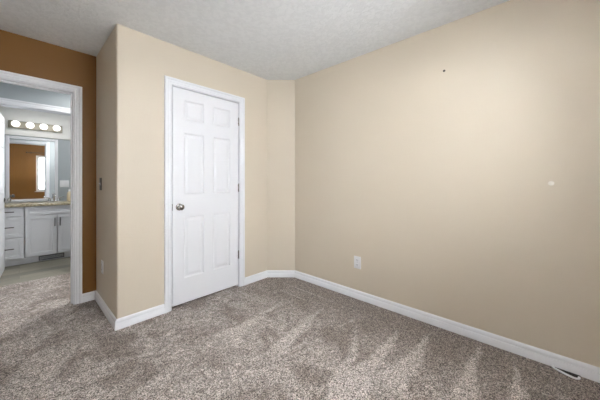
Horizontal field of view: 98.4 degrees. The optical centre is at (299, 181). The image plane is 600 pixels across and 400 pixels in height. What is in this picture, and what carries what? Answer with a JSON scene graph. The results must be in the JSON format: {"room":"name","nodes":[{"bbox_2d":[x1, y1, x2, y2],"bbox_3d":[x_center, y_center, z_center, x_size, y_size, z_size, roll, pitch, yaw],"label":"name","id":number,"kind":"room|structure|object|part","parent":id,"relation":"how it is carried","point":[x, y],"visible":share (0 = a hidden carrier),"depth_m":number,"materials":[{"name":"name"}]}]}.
{"room":"empty bedroom","nodes":[
{"label":"empty bedroom","id":0,"kind":"room"},
{"bbox_2d":[0,82,70,108],"bbox_3d":[-2.980,-0.044,3.304,0.120,2.440,4.016,0,0,43],"label":"wall","id":1,"kind":"structure","parent":0,"point":[9,91],"depth_m":3.05,"materials":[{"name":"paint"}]},
{"bbox_2d":[0,113,10,276],"bbox_3d":[-3.692,0.159,3.171,0.165,2.010,0.745,0,0,-44],"label":"door","id":2,"kind":"structure","parent":1,"relation":"in","point":[2,119],"depth_m":3.33,"materials":[{"name":"white paint"}]},
{"bbox_2d":[0,98,70,115],"bbox_3d":[-3.127,0.123,3.143,0.153,2.106,0.892,0,0,43],"label":"trim","id":3,"kind":"structure","parent":1,"relation":"attached to","point":[4,102],"depth_m":3.05,"materials":[{"name":"white paint"}]},
{"bbox_2d":[5,134,70,202],"bbox_3d":[-4.463,-0.044,3.981,0.100,2.440,2.000,0,0,43],"label":"wall","id":4,"kind":"structure","parent":0,"point":[64,146],"depth_m":4.39,"materials":[{"name":"blue paint"}]},
{"bbox_2d":[5,135,57,202],"bbox_3d":[-4.248,-0.198,4.120,0.028,1.016,0.583,0,0,43],"label":"wall mirror","id":5,"kind":"object","parent":4,"relation":"attached to","point":[31,164],"visible":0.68,"depth_m":4.10,"materials":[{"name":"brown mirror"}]},
{"bbox_2d":[8,120,61,132],"bbox_3d":[-4.154,-0.879,4.090,0.148,0.114,0.604,0,0,43],"label":"vanity light","id":6,"kind":"object","parent":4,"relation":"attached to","point":[11,124],"visible":1,"depth_m":4.09,"materials":[{"name":"white glass"}]},
{"bbox_3d":[-4.287,-0.879,3.904,0.092,0.092,0.092,0,0,43],"label":"bulb","id":7,"kind":"part","parent":6,"relation":"part of","materials":[{"name":"white glass"}]},
{"bbox_3d":[-4.184,-0.879,4.015,0.092,0.092,0.092,0,0,43],"label":"bulb","id":8,"kind":"part","parent":6,"relation":"part of","materials":[{"name":"white glass"}]},
{"bbox_3d":[-4.082,-0.879,4.126,0.092,0.092,0.092,0,0,43],"label":"bulb","id":9,"kind":"part","parent":6,"relation":"part of","materials":[{"name":"white glass"}]},
{"bbox_3d":[-3.979,-0.879,4.237,0.092,0.092,0.092,0,0,43],"label":"bulb","id":10,"kind":"part","parent":6,"relation":"part of","materials":[{"name":"white glass"}]},
{"bbox_2d":[0,106,70,139],"bbox_3d":[-4.415,-0.992,3.937,0.030,0.545,1.800,0,0,43],"label":"wall","id":11,"kind":"structure","parent":4,"relation":"attached to","point":[14,114],"depth_m":4.14,"materials":[{"name":"white paint"}]},
{"bbox_2d":[60,180,68,186],"bbox_3d":[-4.002,0.031,4.401,0.009,0.118,0.116,0,0,43],"label":"light switch","id":12,"kind":"object","parent":4,"relation":"attached to","point":[63,183],"visible":1,"depth_m":4.40,"materials":[{"name":"white plastic"}]},
{"bbox_2d":[0,29,95,293],"bbox_3d":[-1.919,-0.044,2.801,0.060,2.440,3.316,0,0,43],"label":"wall","id":13,"kind":"structure","parent":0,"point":[19,54],"depth_m":2.53,"materials":[{"name":"brown paint"}]},
{"bbox_2d":[0,70,81,304],"bbox_3d":[-2.479,0.126,2.239,0.153,2.101,0.902,0,0,43],"label":"door frame","id":14,"kind":"structure","parent":13,"relation":"attached to","point":[74,91],"depth_m":2.49,"materials":[{"name":"white paint"}]},
{"bbox_2d":[96,24,294,318],"bbox_3d":[-1.062,-0.044,2.915,1.920,2.440,0.811,0,0,-39],"label":"wall","id":15,"kind":"structure","parent":0,"point":[132,65],"depth_m":2.31,"materials":[{"name":"beige paint"}]},
{"bbox_2d":[99,178,101,189],"bbox_3d":[-1.898,0.019,2.455,0.074,0.118,0.018,0,0,43],"label":"light switch","id":16,"kind":"object","parent":15,"relation":"attached to","point":[100,179],"visible":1,"depth_m":2.45,"materials":[{"name":"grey metal"}]},
{"bbox_2d":[82,291,164,330],"bbox_3d":[-1.668,1.134,2.423,0.872,0.084,0.373,0,0,36],"label":"baseboard","id":17,"kind":"structure","parent":15,"relation":"attached to","point":[132,319],"depth_m":2.22,"materials":[{"name":"white paint"}]},
{"bbox_2d":[164,75,244,312],"bbox_3d":[-0.959,0.111,2.669,0.116,2.131,0.859,0,0,43],"label":"trim","id":18,"kind":"structure","parent":15,"relation":"attached to","point":[169,82],"depth_m":2.37,"materials":[{"name":"white paint"}]},
{"bbox_2d":[172,86,238,306],"bbox_3d":[-0.919,0.134,2.639,0.100,2.030,0.725,0,0,43],"label":"door","id":19,"kind":"structure","parent":15,"relation":"in","point":[205,186],"depth_m":2.60,"materials":[{"name":"white paint"}]},
{"bbox_3d":[-1.108,0.234,2.407,0.065,0.064,0.064,0,0,43],"label":"knob","id":20,"kind":"part","parent":19,"relation":"part of","materials":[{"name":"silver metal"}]},
{"bbox_2d":[0,0,509,79],"bbox_3d":[-1.627,-1.289,2.056,6.880,0.050,4.016,0,0,43],"label":"ceiling","id":21,"kind":"structure","parent":0,"point":[265,39],"depth_m":2.08,"materials":[{"name":"white paint"}]},
{"bbox_2d":[0,256,599,399],"bbox_3d":[-1.458,1.201,2.240,6.880,0.050,3.516,0,0,43],"label":"floor","id":22,"kind":"structure","parent":0,"point":[269,338],"depth_m":1.78,"materials":[{"name":"carpet"}]},
{"bbox_2d":[5,205,70,266],"bbox_3d":[-3.975,0.765,4.000,0.584,0.822,0.980,0,0,43],"label":"vanity cabinet","id":23,"kind":"object","parent":22,"relation":"on","point":[33,232],"visible":0.84,"depth_m":3.78,"materials":[{"name":"white paint"}]},
{"bbox_3d":[-4.024,0.930,3.579,0.018,0.291,0.286,0,0,43],"label":"drawer","id":24,"kind":"part","parent":23,"relation":"part of","materials":[{"name":"white paint"}]},
{"bbox_3d":[-4.024,0.630,3.579,0.018,0.285,0.286,0,0,43],"label":"drawer","id":25,"kind":"part","parent":23,"relation":"part of","materials":[{"name":"white paint"}]},
{"bbox_3d":[-4.024,0.417,3.579,0.018,0.119,0.286,0,0,43],"label":"drawer","id":26,"kind":"part","parent":23,"relation":"part of","materials":[{"name":"white paint"}]},
{"bbox_2d":[5,201,70,207],"bbox_3d":[-3.977,0.334,4.002,0.579,0.036,1.004,0,0,43],"label":"countertop","id":27,"kind":"structure","parent":23,"relation":"on","point":[43,203],"depth_m":3.81,"materials":[{"name":"stone"}]},
{"bbox_2d":[44,193,63,201],"bbox_3d":[-3.996,0.248,4.210,0.181,0.136,0.169,0,0,-4],"label":"faucet","id":28,"kind":"object","parent":27,"relation":"on","point":[54,194],"visible":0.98,"depth_m":4.18,"materials":[{"name":"silver metal"}]},
{"bbox_2d":[67,189,70,200],"bbox_3d":[-3.849,0.220,4.323,0.068,0.193,0.068,0,0,43],"label":"lotion bottle","id":29,"kind":"object","parent":27,"relation":"on","point":[69,190],"visible":0.88,"depth_m":4.30,"materials":[{"name":"beige plastic"}]},
{"bbox_3d":[-3.807,0.782,3.814,0.018,0.588,0.330,0,0,43],"label":"cabinet door","id":30,"kind":"part","parent":23,"relation":"part of","materials":[{"name":"white paint"}]},
{"bbox_2d":[39,253,63,260],"bbox_3d":[-3.764,1.130,3.928,0.006,0.068,0.280,0,0,43],"label":"grille","id":31,"kind":"object","parent":23,"relation":"attached to","point":[57,253],"visible":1,"depth_m":3.92,"materials":[{"name":"grey metal"}]},
{"bbox_3d":[-3.575,0.782,4.065,0.018,0.588,0.334,0,0,43],"label":"cabinet door","id":32,"kind":"part","parent":23,"relation":"part of","materials":[{"name":"white paint"}]},
{"bbox_2d":[552,365,580,379],"bbox_3d":[1.628,1.168,1.585,0.126,0.014,0.070,0,0,43],"label":"floor vent","id":33,"kind":"object","parent":22,"relation":"in","point":[569,374],"visible":1,"depth_m":1.58,"materials":[{"name":"white plastic"}]},
{"bbox_2d":[295,0,599,367],"bbox_3d":[0.656,-0.044,2.614,3.980,2.440,0.100,0,0,43],"label":"wall","id":34,"kind":"structure","parent":0,"point":[436,179],"depth_m":1.96,"materials":[{"name":"beige paint"}]},
{"bbox_2d":[354,256,360,268],"bbox_3d":[0.578,0.811,2.612,0.078,0.124,0.009,0,0,43],"label":"electrical outlet","id":35,"kind":"object","parent":34,"relation":"attached to","point":[357,260],"visible":1,"depth_m":2.61,"materials":[{"name":"white plastic"}]},
{"bbox_2d":[245,270,599,382],"bbox_3d":[-0.434,1.134,1.432,3.980,0.084,3.116,0,0,43],"label":"baseboard","id":36,"kind":"structure","parent":34,"relation":"attached to","point":[585,370],"depth_m":2.01,"materials":[{"name":"white paint"}]}
]}

